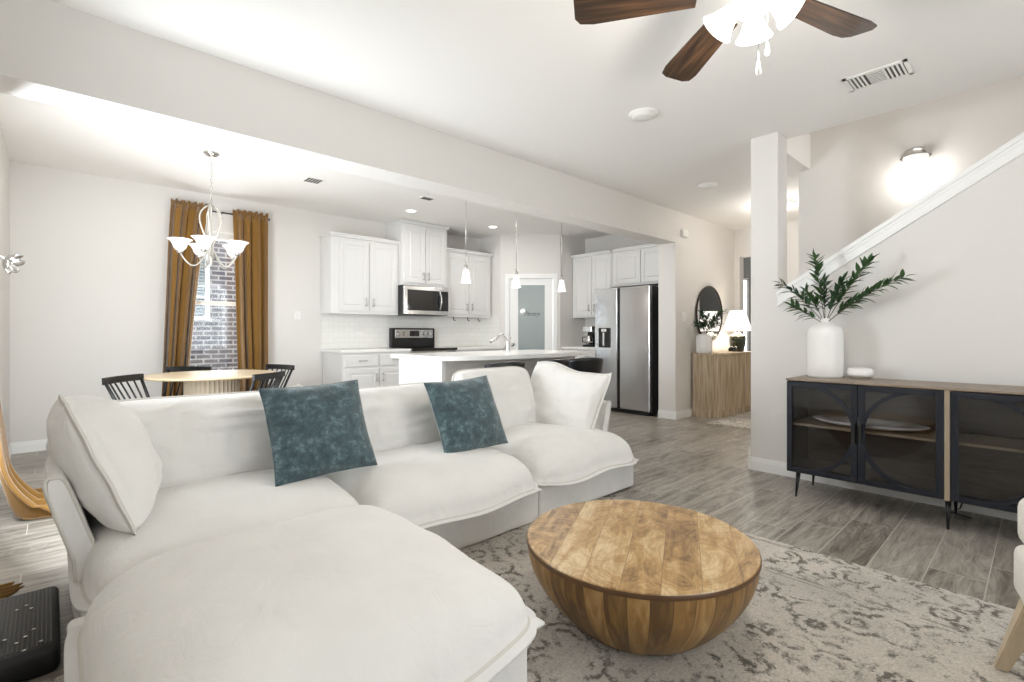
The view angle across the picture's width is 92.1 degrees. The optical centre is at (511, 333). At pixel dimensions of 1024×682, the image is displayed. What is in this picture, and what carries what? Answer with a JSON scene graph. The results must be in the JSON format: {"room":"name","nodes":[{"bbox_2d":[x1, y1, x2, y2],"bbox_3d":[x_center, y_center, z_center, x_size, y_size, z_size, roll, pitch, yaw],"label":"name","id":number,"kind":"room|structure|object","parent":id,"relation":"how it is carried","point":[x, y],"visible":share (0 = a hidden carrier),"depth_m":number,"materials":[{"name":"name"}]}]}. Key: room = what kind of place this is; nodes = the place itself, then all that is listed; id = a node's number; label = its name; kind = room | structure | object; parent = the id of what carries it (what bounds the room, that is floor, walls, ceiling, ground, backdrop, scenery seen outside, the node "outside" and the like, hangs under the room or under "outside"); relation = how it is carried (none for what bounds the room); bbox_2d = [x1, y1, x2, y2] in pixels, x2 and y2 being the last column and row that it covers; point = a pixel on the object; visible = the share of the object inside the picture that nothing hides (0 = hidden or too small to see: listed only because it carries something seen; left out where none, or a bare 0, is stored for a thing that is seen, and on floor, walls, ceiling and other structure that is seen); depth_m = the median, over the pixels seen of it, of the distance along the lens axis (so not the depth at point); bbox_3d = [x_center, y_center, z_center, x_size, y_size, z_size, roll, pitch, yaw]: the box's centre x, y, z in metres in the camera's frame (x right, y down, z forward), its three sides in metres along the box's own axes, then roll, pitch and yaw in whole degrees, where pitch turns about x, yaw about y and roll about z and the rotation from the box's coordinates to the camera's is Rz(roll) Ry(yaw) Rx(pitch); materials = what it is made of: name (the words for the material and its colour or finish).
{"room":"living room","nodes":[
{"label":"living room","id":0,"kind":"room"},
{"bbox_2d":[0,124,9,445],"bbox_3d":[-1.592,-0.250,1.163,0.150,2.760,9.370,0,0,-43],"label":"wall","id":1,"kind":"structure","parent":0,"point":[4,158],"depth_m":4.15,"materials":[{"name":"white paint"}]},
{"bbox_2d":[0,254,24,274],"bbox_3d":[-3.229,-0.451,3.157,0.165,0.138,0.127,0,0,-43],"label":"wall decoration","id":2,"kind":"object","parent":1,"relation":"attached to","point":[10,263],"visible":1,"depth_m":3.18,"materials":[{"name":"silver metal"}]},
{"bbox_2d":[0,581,24,598],"bbox_3d":[-2.195,-0.125,2.097,0.181,2.490,0.204,0,0,-43],"label":"curtain","id":3,"kind":"object","parent":1,"relation":"hanging from","point":[7,589],"visible":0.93,"depth_m":2.13,"materials":[{"name":"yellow fabric"}]},
{"bbox_2d":[0,402,51,519],"bbox_3d":[-2.996,-0.125,3.125,0.428,2.490,0.620,0,0,-43],"label":"curtain","id":4,"kind":"object","parent":1,"relation":"hanging from","point":[26,502],"visible":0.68,"depth_m":2.97,"materials":[{"name":"yellow fabric"}]},
{"bbox_2d":[195,255,203,314],"bbox_3d":[-5.366,-0.975,7.938,0.720,1.310,0.015,0,0,-43],"label":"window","id":5,"kind":"structure","parent":0,"point":[199,309],"depth_m":8.15,"materials":[{"name":"grey"}]},
{"bbox_2d":[10,161,478,442],"bbox_3d":[-2.193,-0.250,7.100,7.350,2.760,0.150,0,0,-43],"label":"wall","id":6,"kind":"structure","parent":0,"point":[88,296],"depth_m":5.13,"materials":[{"name":"white paint"}]},
{"bbox_2d":[11,439,47,453],"bbox_3d":[-3.675,1.077,5.610,2.850,0.105,0.016,0,0,-43],"label":"baseboard","id":7,"kind":"structure","parent":6,"relation":"attached to","point":[35,445],"depth_m":4.72,"materials":[{"name":"white paint"}]},
{"bbox_2d":[196,230,235,305],"bbox_3d":[-3.488,-0.335,5.843,0.720,1.750,0.170,0,0,-43],"label":"window","id":8,"kind":"structure","parent":6,"relation":"in","point":[222,236],"depth_m":5.86,"materials":[{"name":"white paint"}]},
{"bbox_2d":[205,230,233,240],"bbox_3d":[-3.483,-1.161,5.837,0.670,0.099,0.045,0,0,-43],"label":"blind","id":9,"kind":"object","parent":8,"relation":"attached to","point":[222,236],"depth_m":5.87,"materials":[{"name":"white paint"}]},
{"bbox_2d":[212,210,269,220],"bbox_3d":[-3.390,-1.420,5.824,0.992,0.032,0.091,0,0,-43],"label":"curtain rod","id":10,"kind":"object","parent":6,"relation":"attached to","point":[212,210],"visible":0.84,"depth_m":5.80,"materials":[{"name":"black paint"}]},
{"bbox_2d":[161,198,208,396],"bbox_3d":[-3.638,-0.194,5.492,0.461,2.608,0.146,0,0,-43],"label":"curtain","id":11,"kind":"object","parent":10,"relation":"hanging from","point":[182,278],"visible":0.75,"depth_m":5.46,"materials":[{"name":"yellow fabric"}]},
{"bbox_2d":[233,209,267,391],"bbox_3d":[-3.144,-0.190,5.949,0.394,2.601,0.144,0,0,-43],"label":"curtain","id":12,"kind":"object","parent":10,"relation":"hanging from","point":[251,267],"visible":0.75,"depth_m":5.98,"materials":[{"name":"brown fabric"}]},
{"bbox_2d":[294,311,300,318],"bbox_3d":[-2.792,-0.245,6.430,0.080,0.110,0.015,0,0,-43],"label":"light switch","id":13,"kind":"object","parent":6,"relation":"attached to","point":[297,314],"visible":1,"depth_m":6.43,"materials":[{"name":"white plastic"}]},
{"bbox_2d":[318,231,399,315],"bbox_3d":[-2.083,-0.795,6.827,1.036,1.050,0.390,0,0,-43],"label":"upper cabinet","id":14,"kind":"object","parent":6,"relation":"attached to","point":[359,274],"visible":1,"depth_m":6.63,"materials":[{"name":"white paint"}]},
{"bbox_2d":[321,314,498,348],"bbox_3d":[-1.390,-0.045,7.389,2.740,0.490,0.520,0,0,-43],"label":"backsplash","id":15,"kind":"structure","parent":6,"relation":"attached to","point":[338,331],"depth_m":7.36,"materials":[{"name":"white tile"}]},
{"bbox_2d":[385,219,449,287],"bbox_3d":[-1.406,-1.163,7.395,0.831,0.925,0.480,0,0,-43],"label":"upper cabinet","id":16,"kind":"object","parent":6,"relation":"attached to","point":[422,247],"visible":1,"depth_m":7.21,"materials":[{"name":"white paint"}]},
{"bbox_2d":[392,285,447,316],"bbox_3d":[-1.377,-0.485,7.364,0.765,0.420,0.535,0,0,-43],"label":"microwave","id":17,"kind":"object","parent":16,"relation":"attached to","point":[412,300],"visible":0.94,"depth_m":7.17,"materials":[{"name":"grey metal"}]},
{"bbox_2d":[434,247,493,317],"bbox_3d":[-0.799,-0.800,8.020,1.001,1.060,0.390,0,0,-43],"label":"upper cabinet","id":18,"kind":"object","parent":6,"relation":"attached to","point":[473,299],"visible":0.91,"depth_m":7.92,"materials":[{"name":"white paint"}]},
{"bbox_2d":[0,0,674,244],"bbox_3d":[-0.242,-1.420,4.463,6.320,0.420,0.250,0,0,-43],"label":"beam","id":19,"kind":"structure","parent":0,"point":[53,53],"depth_m":3.09,"materials":[{"name":"white paint"}]},
{"bbox_2d":[0,0,1023,238],"bbox_3d":[2.211,-1.805,4.783,10.650,0.350,9.500,0,0,-43],"label":"ceiling","id":20,"kind":"structure","parent":0,"point":[522,79],"depth_m":3.23,"materials":[{"name":"white paint"}]},
{"bbox_2d":[167,150,248,268],"bbox_3d":[-2.723,-1.115,4.443,0.626,1.030,0.632,0,0,-43],"label":"chandelier","id":21,"kind":"object","parent":20,"relation":"hanging from","point":[203,242],"visible":1,"depth_m":4.41,"materials":[{"name":"silver metal"}]},
{"bbox_2d":[302,176,324,183],"bbox_3d":[-2.099,-1.624,5.229,0.180,0.012,0.180,0,0,-43],"label":"ceiling vent","id":22,"kind":"object","parent":20,"relation":"in","point":[307,179],"visible":1,"depth_m":5.21,"materials":[{"name":"white metal"}]},
{"bbox_2d":[304,178,322,183],"bbox_3d":[-2.101,-1.620,5.224,0.140,0.004,0.145,0,0,-43],"label":"grille","id":23,"kind":"object","parent":22,"relation":"attached to","point":[312,180],"depth_m":5.21,"materials":[{"name":"grey metal"}]},
{"bbox_2d":[461,265,470,282],"bbox_3d":[-0.491,-1.087,5.276,0.110,1.085,0.110,0,0,-43],"label":"pendant light","id":24,"kind":"object","parent":20,"relation":"hanging from","point":[465,275],"visible":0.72,"depth_m":5.24,"materials":[{"name":"white glass"}]},
{"bbox_2d":[512,212,520,287],"bbox_3d":[0.051,-1.087,5.779,0.110,1.085,0.110,0,0,-43],"label":"pendant light","id":25,"kind":"object","parent":20,"relation":"hanging from","point":[516,281],"visible":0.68,"depth_m":5.76,"materials":[{"name":"white glass"}]},
{"bbox_2d":[558,222,565,291],"bbox_3d":[0.637,-1.087,6.324,0.110,1.085,0.110,0,0,-43],"label":"pendant light","id":26,"kind":"object","parent":20,"relation":"hanging from","point":[561,288],"visible":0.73,"depth_m":6.31,"materials":[{"name":"white glass"}]},
{"bbox_2d":[629,108,657,121],"bbox_3d":[0.971,-1.612,3.660,0.210,0.036,0.210,0,0,-43],"label":"smoke detector","id":27,"kind":"object","parent":20,"relation":"attached to","point":[641,114],"visible":1,"depth_m":3.62,"materials":[{"name":"white plastic"}]},
{"bbox_2d":[698,182,717,189],"bbox_3d":[2.144,-1.612,5.405,0.200,0.036,0.200,0,0,-43],"label":"smoke detector","id":28,"kind":"object","parent":20,"relation":"attached to","point":[709,185],"visible":1,"depth_m":5.35,"materials":[{"name":"white plastic"}]},
{"bbox_2d":[573,0,876,80],"bbox_3d":[0.950,-1.290,1.836,1.312,0.680,1.248,0,0,-43],"label":"ceiling fan","id":29,"kind":"object","parent":20,"relation":"hanging from","point":[717,28],"visible":1,"depth_m":1.99,"materials":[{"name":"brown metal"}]},
{"bbox_2d":[787,199,795,209],"bbox_3d":[3.339,-1.575,6.104,0.300,0.110,0.300,0,0,-43],"label":"ceiling lamp","id":30,"kind":"object","parent":20,"relation":"attached to","point":[790,202],"visible":0.37,"depth_m":5.99,"materials":[{"name":"silver metal"}]},
{"bbox_2d":[842,59,913,92],"bbox_3d":[2.309,-1.625,3.120,0.230,0.009,0.330,0,0,-43],"label":"ceiling vent","id":31,"kind":"object","parent":20,"relation":"in","point":[902,68],"visible":1,"depth_m":3.11,"materials":[{"name":"white metal"}]},
{"bbox_2d":[0,411,1023,681],"bbox_3d":[2.211,1.180,4.783,10.650,0.100,9.500,0,0,-43],"label":"floor","id":32,"kind":"structure","parent":0,"point":[691,463],"depth_m":3.01,"materials":[{"name":"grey wood"}]},
{"bbox_2d":[0,586,59,681],"bbox_3d":[-1.815,1.081,1.754,0.308,0.098,0.560,0,0,-43],"label":"ottoman","id":33,"kind":"object","parent":32,"relation":"on","point":[29,621],"visible":1,"depth_m":1.70,"materials":[{"name":"black plastic"}]},
{"bbox_2d":[102,374,149,399],"bbox_3d":[-2.851,0.733,3.960,0.579,0.799,0.462,0,0,-5],"label":"dining chair","id":34,"kind":"object","parent":32,"relation":"on","point":[107,381],"visible":0.27,"depth_m":3.94,"materials":[{"name":"black wood"}]},
{"bbox_2d":[163,366,211,396],"bbox_3d":[-3.313,0.733,4.826,0.462,0.799,0.579,0,0,-1],"label":"dining chair","id":35,"kind":"object","parent":32,"relation":"on","point":[168,368],"visible":0.26,"depth_m":5.07,"materials":[{"name":"black wood"}]},
{"bbox_2d":[143,370,276,394],"bbox_3d":[-2.795,0.750,4.611,1.100,0.760,1.100,0,0,-43],"label":"dining table","id":36,"kind":"object","parent":32,"relation":"on","point":[204,381],"visible":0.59,"depth_m":4.41,"materials":[{"name":"brown wood"}]},
{"bbox_2d":[249,371,285,390],"bbox_3d":[-2.341,0.733,4.306,0.579,0.799,0.462,0,0,6],"label":"dining chair","id":37,"kind":"object","parent":32,"relation":"on","point":[265,376],"visible":0.21,"depth_m":4.21,"materials":[{"name":"black wood"}]},
{"bbox_2d":[260,364,294,387],"bbox_3d":[-2.638,0.733,5.154,0.462,0.799,0.579,0,0,29],"label":"dining chair","id":38,"kind":"object","parent":32,"relation":"on","point":[291,368],"visible":0.31,"depth_m":5.35,"materials":[{"name":"black wood"}]},
{"bbox_2d":[42,366,638,618],"bbox_3d":[-0.570,0.687,2.921,3.200,0.866,1.207,0,0,-43],"label":"sectional sofa","id":39,"kind":"object","parent":32,"relation":"on","point":[214,450],"visible":0.6,"depth_m":2.43,"materials":[{"name":"fabric"}]},
{"bbox_2d":[46,394,162,535],"bbox_3d":[-1.604,0.485,1.949,0.340,0.478,0.793,0,0,-43],"label":"cushion","id":40,"kind":"object","parent":39,"relation":"on","point":[112,466],"visible":1,"depth_m":1.75,"materials":[{"name":"fabric"}]},
{"bbox_2d":[87,384,302,511],"bbox_3d":[-1.508,0.536,2.432,0.995,0.516,0.352,0,0,-43],"label":"cushion","id":41,"kind":"object","parent":39,"relation":"on","point":[202,437],"depth_m":2.33,"materials":[{"name":"fabric"}]},
{"bbox_2d":[67,469,358,612],"bbox_3d":[-1.273,0.773,2.190,1.035,0.208,1.090,0,0,-43],"label":"seat cushion","id":42,"kind":"object","parent":39,"relation":"on","point":[188,510],"depth_m":1.90,"materials":[{"name":"fabric"}]},
{"bbox_2d":[258,379,376,486],"bbox_3d":[-0.955,0.470,2.461,0.520,0.442,0.258,0,0,-43],"label":"throw pillow","id":43,"kind":"object","parent":39,"relation":"on","point":[316,430],"visible":1,"depth_m":2.37,"materials":[{"name":"teal fabric"}]},
{"bbox_2d":[359,383,440,451],"bbox_3d":[-0.757,0.567,3.108,0.993,0.482,0.361,0,0,-43],"label":"cushion","id":44,"kind":"object","parent":39,"relation":"on","point":[399,416],"depth_m":3.02,"materials":[{"name":"fabric"}]},
{"bbox_2d":[323,440,541,528],"bbox_3d":[-0.524,0.799,2.886,1.110,0.255,1.084,0,0,-43],"label":"seat cushion","id":45,"kind":"object","parent":39,"relation":"on","point":[418,482],"depth_m":2.56,"materials":[{"name":"fabric"}]},
{"bbox_2d":[424,375,507,452],"bbox_3d":[-0.274,0.495,3.050,0.528,0.441,0.248,0,0,-43],"label":"throw pillow","id":46,"kind":"object","parent":39,"relation":"on","point":[466,414],"visible":1,"depth_m":2.95,"materials":[{"name":"teal fabric"}]},
{"bbox_2d":[451,367,535,428],"bbox_3d":[-0.118,0.516,3.727,0.769,0.525,0.350,0,0,-43],"label":"cushion","id":47,"kind":"object","parent":39,"relation":"on","point":[511,387],"depth_m":3.66,"materials":[{"name":"fabric"}]},
{"bbox_2d":[488,423,638,486],"bbox_3d":[0.233,0.798,3.599,1.070,0.246,1.070,0,0,-43],"label":"seat cushion","id":48,"kind":"object","parent":39,"relation":"on","point":[554,455],"depth_m":3.24,"materials":[{"name":"fabric"}]},
{"bbox_2d":[530,361,611,429],"bbox_3d":[0.382,0.510,3.875,0.354,0.568,0.772,0,0,-43],"label":"cushion","id":49,"kind":"object","parent":39,"relation":"on","point":[563,395],"visible":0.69,"depth_m":3.71,"materials":[{"name":"fabric"}]},
{"bbox_2d":[323,352,409,387],"bbox_3d":[-1.964,0.688,6.743,0.980,0.885,0.665,0,0,-43],"label":"base cabinet","id":50,"kind":"object","parent":32,"relation":"on","point":[375,368],"visible":0.49,"depth_m":6.45,"materials":[{"name":"white paint"}]},
{"bbox_2d":[321,348,410,352],"bbox_3d":[-1.980,0.224,6.746,1.000,0.037,0.640,0,0,-43],"label":"countertop","id":51,"kind":"structure","parent":50,"relation":"on","point":[358,350],"depth_m":6.53,"materials":[{"name":"white stone"}]},
{"bbox_2d":[389,328,456,352],"bbox_3d":[-1.309,0.510,7.324,0.760,1.200,0.696,0,0,-43],"label":"range","id":52,"kind":"object","parent":32,"relation":"on","point":[419,340],"visible":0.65,"depth_m":7.40,"materials":[{"name":"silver metal"}]},
{"bbox_2d":[395,347,456,350],"bbox_3d":[-1.297,0.217,7.311,0.760,0.034,0.620,0,0,-43],"label":"cooktop","id":53,"kind":"object","parent":52,"relation":"in","point":[412,348],"depth_m":7.18,"materials":[{"name":"black glass"}]},
{"bbox_2d":[455,349,502,351],"bbox_3d":[-0.685,0.688,7.931,0.950,0.885,0.665,0,0,-43],"label":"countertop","id":54,"kind":"structure","parent":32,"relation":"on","point":[482,349],"depth_m":7.75,"materials":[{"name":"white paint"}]},
{"bbox_2d":[452,346,503,349],"bbox_3d":[-0.698,0.224,7.936,0.958,0.037,0.640,0,0,-43],"label":"countertop","id":55,"kind":"structure","parent":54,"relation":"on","point":[458,347],"depth_m":7.78,"materials":[{"name":"white stone"}]},
{"bbox_2d":[391,349,588,383],"bbox_3d":[-0.114,0.667,5.428,2.100,0.925,1.090,0,0,-43],"label":"kitchen island","id":56,"kind":"object","parent":32,"relation":"on","point":[436,366],"visible":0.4,"depth_m":4.90,"materials":[{"name":"white paint"}]},
{"bbox_2d":[391,349,588,360],"bbox_3d":[-0.114,0.225,5.428,2.100,0.040,1.090,0,0,-43],"label":"island countertop","id":57,"kind":"structure","parent":56,"relation":"on","point":[502,354],"depth_m":4.94,"materials":[{"name":"white stone"}]},
{"bbox_2d":[490,333,511,350],"bbox_3d":[-0.133,0.097,5.829,0.285,0.217,0.072,0,0,-22],"label":"faucet","id":58,"kind":"object","parent":57,"relation":"on","point":[507,348],"visible":0.98,"depth_m":5.83,"materials":[{"name":"silver metal"}]},
{"bbox_2d":[484,361,524,367],"bbox_3d":[-0.110,0.687,4.495,0.449,0.890,0.427,0,0,-37],"label":"bar stool","id":59,"kind":"object","parent":32,"relation":"on","point":[501,364],"visible":0.13,"depth_m":4.29,"materials":[{"name":"black paint"}]},
{"bbox_2d":[42,494,1023,681],"bbox_3d":[0.768,1.125,1.259,2.900,0.009,3.600,0,0,-43],"label":"area rug","id":60,"kind":"object","parent":32,"relation":"on","point":[810,616],"visible":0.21,"depth_m":1.84,"materials":[{"name":"beige carpet"}]},
{"bbox_2d":[64,505,544,681],"bbox_3d":[-0.608,0.874,1.474,1.075,0.495,1.124,0,0,-43],"label":"ottoman","id":61,"kind":"object","parent":60,"relation":"on","point":[352,593],"visible":1,"depth_m":1.25,"materials":[{"name":"fabric"}]},
{"bbox_2d":[526,500,761,655],"bbox_3d":[0.499,0.963,1.965,0.884,0.315,0.884,0,0,-43],"label":"coffee table","id":62,"kind":"object","parent":60,"relation":"on","point":[636,577],"visible":1,"depth_m":1.71,"materials":[{"name":"brown wood"}]},
{"bbox_2d":[993,498,1023,671],"bbox_3d":[1.769,0.713,1.148,0.845,0.814,0.764,0,0,36],"label":"armchair","id":63,"kind":"object","parent":60,"relation":"on","point":[1011,648],"visible":1,"depth_m":1.61,"materials":[{"name":"white fabric"}]},
{"bbox_2d":[536,359,568,366],"bbox_3d":[0.345,0.687,4.918,0.449,0.890,0.427,0,0,-41],"label":"bar stool","id":64,"kind":"object","parent":32,"relation":"on","point":[565,362],"visible":0.2,"depth_m":4.76,"materials":[{"name":"black paint"}]},
{"bbox_2d":[562,349,594,357],"bbox_3d":[1.277,0.688,7.996,0.665,0.885,0.760,0,0,-43],"label":"base cabinet","id":65,"kind":"object","parent":32,"relation":"on","point":[591,352],"visible":0.07,"depth_m":7.73,"materials":[{"name":"white paint"}]},
{"bbox_2d":[561,346,594,349],"bbox_3d":[1.286,0.224,8.005,0.640,0.037,0.760,0,0,-43],"label":"countertop","id":66,"kind":"structure","parent":65,"relation":"on","point":[563,347],"depth_m":7.83,"materials":[{"name":"white stone"}]},
{"bbox_2d":[582,326,594,346],"bbox_3d":[1.266,0.040,7.967,0.200,0.330,0.202,0,0,-43],"label":"coffee maker","id":67,"kind":"object","parent":66,"relation":"on","point":[590,338],"visible":0.81,"depth_m":7.90,"materials":[{"name":"black plastic"}]},
{"bbox_2d":[568,357,603,373],"bbox_3d":[0.745,0.687,5.290,0.449,0.890,0.427,0,0,-21],"label":"bar stool","id":68,"kind":"object","parent":32,"relation":"on","point":[590,364],"visible":0.32,"depth_m":5.11,"materials":[{"name":"black leather"}]},
{"bbox_2d":[595,285,657,415],"bbox_3d":[1.825,0.230,7.321,0.762,1.800,0.935,0,0,-43],"label":"refrigerator","id":69,"kind":"object","parent":32,"relation":"on","point":[626,318],"visible":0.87,"depth_m":6.97,"materials":[{"name":"grey metal"}]},
{"bbox_2d":[692,351,750,417],"bbox_3d":[3.093,0.695,7.117,1.380,0.870,0.360,0,0,-43],"label":"sideboard","id":70,"kind":"object","parent":32,"relation":"on","point":[721,380],"visible":0.9,"depth_m":6.73,"materials":[{"name":"light brown oak wood"}]},
{"bbox_2d":[696,332,711,352],"bbox_3d":[2.627,0.115,6.752,0.206,0.286,0.206,0,0,-43],"label":"vase","id":71,"kind":"object","parent":70,"relation":"on","point":[704,340],"visible":0.98,"depth_m":6.67,"materials":[{"name":"white ceramic"}]},
{"bbox_2d":[692,308,727,332],"bbox_3d":[2.672,-0.176,6.678,0.796,0.376,0.405,0,0,-43],"label":"leafy branches","id":72,"kind":"object","parent":71,"relation":"in","point":[700,324],"visible":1,"depth_m":6.71,"materials":[{"name":"green plant"}]},
{"bbox_2d":[722,310,750,351],"bbox_3d":[3.326,-0.043,7.293,0.410,0.605,0.410,0,0,-43],"label":"table lamp","id":73,"kind":"object","parent":70,"relation":"on","point":[737,320],"visible":0.91,"depth_m":7.19,"materials":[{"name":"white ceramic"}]},
{"bbox_2d":[708,411,750,428],"bbox_3d":[3.370,1.126,6.474,1.650,0.008,0.900,0,0,-43],"label":"rug","id":74,"kind":"object","parent":32,"relation":"on","point":[743,420],"visible":0.29,"depth_m":6.33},
{"bbox_2d":[786,375,1023,529],"bbox_3d":[2.641,0.719,2.968,0.480,0.823,1.698,0,0,-43],"label":"display cabinet","id":75,"kind":"object","parent":32,"relation":"on","point":[972,452],"visible":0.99,"depth_m":3.11,"materials":[{"name":"metal"}]},
{"bbox_2d":[807,318,843,377],"bbox_3d":[2.239,0.098,3.533,0.223,0.420,0.223,0,0,-43],"label":"vase","id":76,"kind":"object","parent":75,"relation":"on","point":[825,339],"visible":1,"depth_m":3.45,"materials":[{"name":"white ceramic"}]},
{"bbox_2d":[775,248,915,321],"bbox_3d":[2.294,-0.348,3.452,0.365,0.561,0.837,0,0,-43],"label":"leafy branches","id":77,"kind":"object","parent":76,"relation":"in","point":[835,295],"visible":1,"depth_m":3.47,"materials":[{"name":"green plant"}]},
{"bbox_2d":[846,367,873,378],"bbox_3d":[2.413,0.271,3.426,0.158,0.074,0.158,0,0,-43],"label":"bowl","id":78,"kind":"object","parent":75,"relation":"on","point":[854,372],"visible":1,"depth_m":3.37,"materials":[{"name":"white ceramic"}]},
{"bbox_2d":[793,416,935,441],"bbox_3d":[2.386,0.630,3.307,0.368,0.016,0.821,0,0,-43],"label":"shelf","id":79,"kind":"object","parent":75,"relation":"attached to","point":[930,434],"depth_m":3.18,"materials":[{"name":"beige wood"}]},
{"bbox_2d":[813,415,930,430],"bbox_3d":[2.376,0.601,3.298,0.354,0.034,0.649,0,0,-43],"label":"oval tray","id":80,"kind":"object","parent":75,"relation":"on","point":[875,424],"visible":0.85,"depth_m":3.30,"materials":[{"name":"white ceramic"}]},
{"bbox_2d":[959,433,1023,452],"bbox_3d":[2.961,0.630,2.688,0.368,0.016,0.821,0,0,-43],"label":"shelf","id":81,"kind":"object","parent":75,"relation":"attached to","point":[1006,442],"depth_m":2.86,"materials":[{"name":"beige wood"}]},
{"bbox_2d":[479,234,559,349],"bbox_3d":[0.088,-0.250,8.218,1.419,2.760,0.376,0,0,18],"label":"wall","id":82,"kind":"structure","parent":0,"point":[536,253],"depth_m":8.10,"materials":[{"name":"white paint"}]},
{"bbox_2d":[510,279,552,349],"bbox_3d":[0.316,0.106,8.083,0.706,2.028,0.105,0,0,2],"label":"door","id":83,"kind":"structure","parent":82,"relation":"in","point":[531,305],"depth_m":8.11,"materials":[{"name":"white paint"}]},
{"bbox_2d":[505,274,557,349],"bbox_3d":[0.316,0.072,8.078,0.860,2.115,0.023,0,0,2],"label":"trim","id":84,"kind":"structure","parent":82,"relation":"attached to","point":[507,276],"depth_m":8.06,"materials":[{"name":"white paint"}]},
{"bbox_2d":[560,234,657,349],"bbox_3d":[1.658,-0.250,7.722,0.800,2.760,1.940,0,0,-43],"label":"wall","id":85,"kind":"structure","parent":0,"point":[571,329],"depth_m":8.21,"materials":[{"name":"white paint"}]},
{"bbox_2d":[585,318,594,343],"bbox_3d":[1.525,-0.045,8.227,0.008,0.490,0.780,0,0,-43],"label":"tiles","id":86,"kind":"structure","parent":85,"relation":"attached to","point":[588,321],"depth_m":8.44,"materials":[{"name":"white tile"}]},
{"bbox_2d":[571,250,616,317],"bbox_3d":[1.395,-0.790,8.079,0.390,1.040,0.856,0,0,-43],"label":"upper cabinet","id":87,"kind":"object","parent":85,"relation":"attached to","point":[592,271],"visible":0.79,"depth_m":8.00,"materials":[{"name":"white paint"}]},
{"bbox_2d":[611,243,657,287],"bbox_3d":[2.012,-1.020,7.420,0.383,0.580,1.051,0,0,-43],"label":"upper cabinet","id":88,"kind":"object","parent":85,"relation":"attached to","point":[637,265],"visible":0.75,"depth_m":7.37,"materials":[{"name":"white paint"}]},
{"bbox_2d":[658,211,733,411],"bbox_3d":[2.788,-0.250,7.277,1.950,2.760,0.250,0,0,-43],"label":"wall","id":89,"kind":"structure","parent":0,"point":[686,266],"depth_m":6.71,"materials":[{"name":"white paint"}]},
{"bbox_2d":[658,408,691,419],"bbox_3d":[2.732,1.077,7.215,1.816,0.105,0.266,0,0,-43],"label":"baseboard","id":90,"kind":"structure","parent":89,"relation":"attached to","point":[681,414],"depth_m":6.62,"materials":[{"name":"white paint"}]},
{"bbox_2d":[681,229,688,237],"bbox_3d":[2.325,-1.350,6.644,0.150,0.100,0.047,0,0,-43],"label":"door chime","id":91,"kind":"object","parent":89,"relation":"attached to","point":[684,233],"visible":1,"depth_m":6.61,"materials":[{"name":"white plastic"}]},
{"bbox_2d":[696,286,722,340],"bbox_3d":[2.858,-0.290,7.136,0.812,0.812,0.023,0,0,-43],"label":"wall mirror","id":92,"kind":"object","parent":89,"relation":"attached to","point":[709,300],"visible":0.76,"depth_m":7.15,"materials":[{"name":"brown metal"}]},
{"bbox_2d":[744,257,750,350],"bbox_3d":[4.495,-0.250,8.474,2.180,2.760,3.500,0,0,-43],"label":"wall","id":93,"kind":"structure","parent":0,"point":[747,261],"depth_m":9.68,"materials":[{"name":"grey paint"}]},
{"bbox_2d":[744,278,749,350],"bbox_3d":[4.580,-0.090,9.712,0.050,2.000,0.160,0,0,-43],"label":"window","id":94,"kind":"structure","parent":93,"relation":"in","point":[746,280],"depth_m":9.66,"materials":[{"name":"glass"}]},
{"bbox_2d":[734,220,798,333],"bbox_3d":[4.182,-0.250,7.098,0.150,2.760,1.910,0,0,-43],"label":"wall","id":95,"kind":"structure","parent":0,"point":[742,237],"depth_m":7.62,"materials":[{"name":"white paint"}]},
{"bbox_2d":[751,132,786,460],"bbox_3d":[2.148,-0.250,4.131,0.210,2.760,0.210,0,0,-43],"label":"column","id":96,"kind":"structure","parent":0,"point":[768,152],"depth_m":4.05,"materials":[{"name":"white paint"}]},
{"bbox_2d":[778,153,1023,462],"bbox_3d":[3.601,-0.250,2.566,0.210,2.760,4.060,0,0,-43],"label":"wall","id":97,"kind":"structure","parent":0,"point":[961,317],"depth_m":3.25,"materials":[{"name":"white paint"}]},
{"bbox_2d":[748,456,1017,520],"bbox_3d":[3.518,1.077,2.644,0.226,0.105,4.286,0,0,-43],"label":"baseboard","id":98,"kind":"structure","parent":97,"relation":"attached to","point":[754,463],"depth_m":3.52,"materials":[{"name":"white paint"}]},
{"bbox_2d":[777,132,1023,306],"bbox_3d":[2.938,-0.946,3.280,0.260,1.450,2.111,0,0,-43],"label":"trim","id":99,"kind":"structure","parent":97,"relation":"attached to","point":[1014,148],"depth_m":3.33,"materials":[{"name":"white paint"}]},
{"bbox_2d":[799,76,1023,276],"bbox_3d":[4.449,-1.570,3.402,0.150,5.400,4.430,0,0,-43],"label":"wall","id":100,"kind":"structure","parent":0,"point":[856,180],"depth_m":4.45,"materials":[{"name":"white paint"}]},
{"bbox_2d":[900,146,931,168],"bbox_3d":[3.444,-1.505,4.216,0.215,0.180,0.210,0,0,-43],"label":"wall sconce","id":101,"kind":"object","parent":100,"relation":"attached to","point":[914,157],"visible":1,"depth_m":4.16,"materials":[{"name":"white glass"}]},
{"bbox_2d":[900,146,931,160],"bbox_3d":[3.442,-1.552,4.214,0.210,0.085,0.210,0,0,-43],"label":"hood","id":102,"kind":"object","parent":101,"relation":"attached to","point":[917,151],"depth_m":4.15,"materials":[{"name":"metal"}]},
{"label":"outside","id":103,"kind":"structure","parent":0,"visible":0},
{"bbox_3d":[-4.149,1.455,7.406,12.000,0.050,2.700,0,0,-43],"label":"ground","id":104,"kind":"structure","parent":103,"visible":0},
{"bbox_2d":[190,240,237,369],"bbox_3d":[-4.891,-1.470,8.573,10.500,5.800,0.380,0,0,-43],"label":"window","id":105,"kind":"structure","parent":104,"relation":"on","point":[214,338],"depth_m":8.33,"materials":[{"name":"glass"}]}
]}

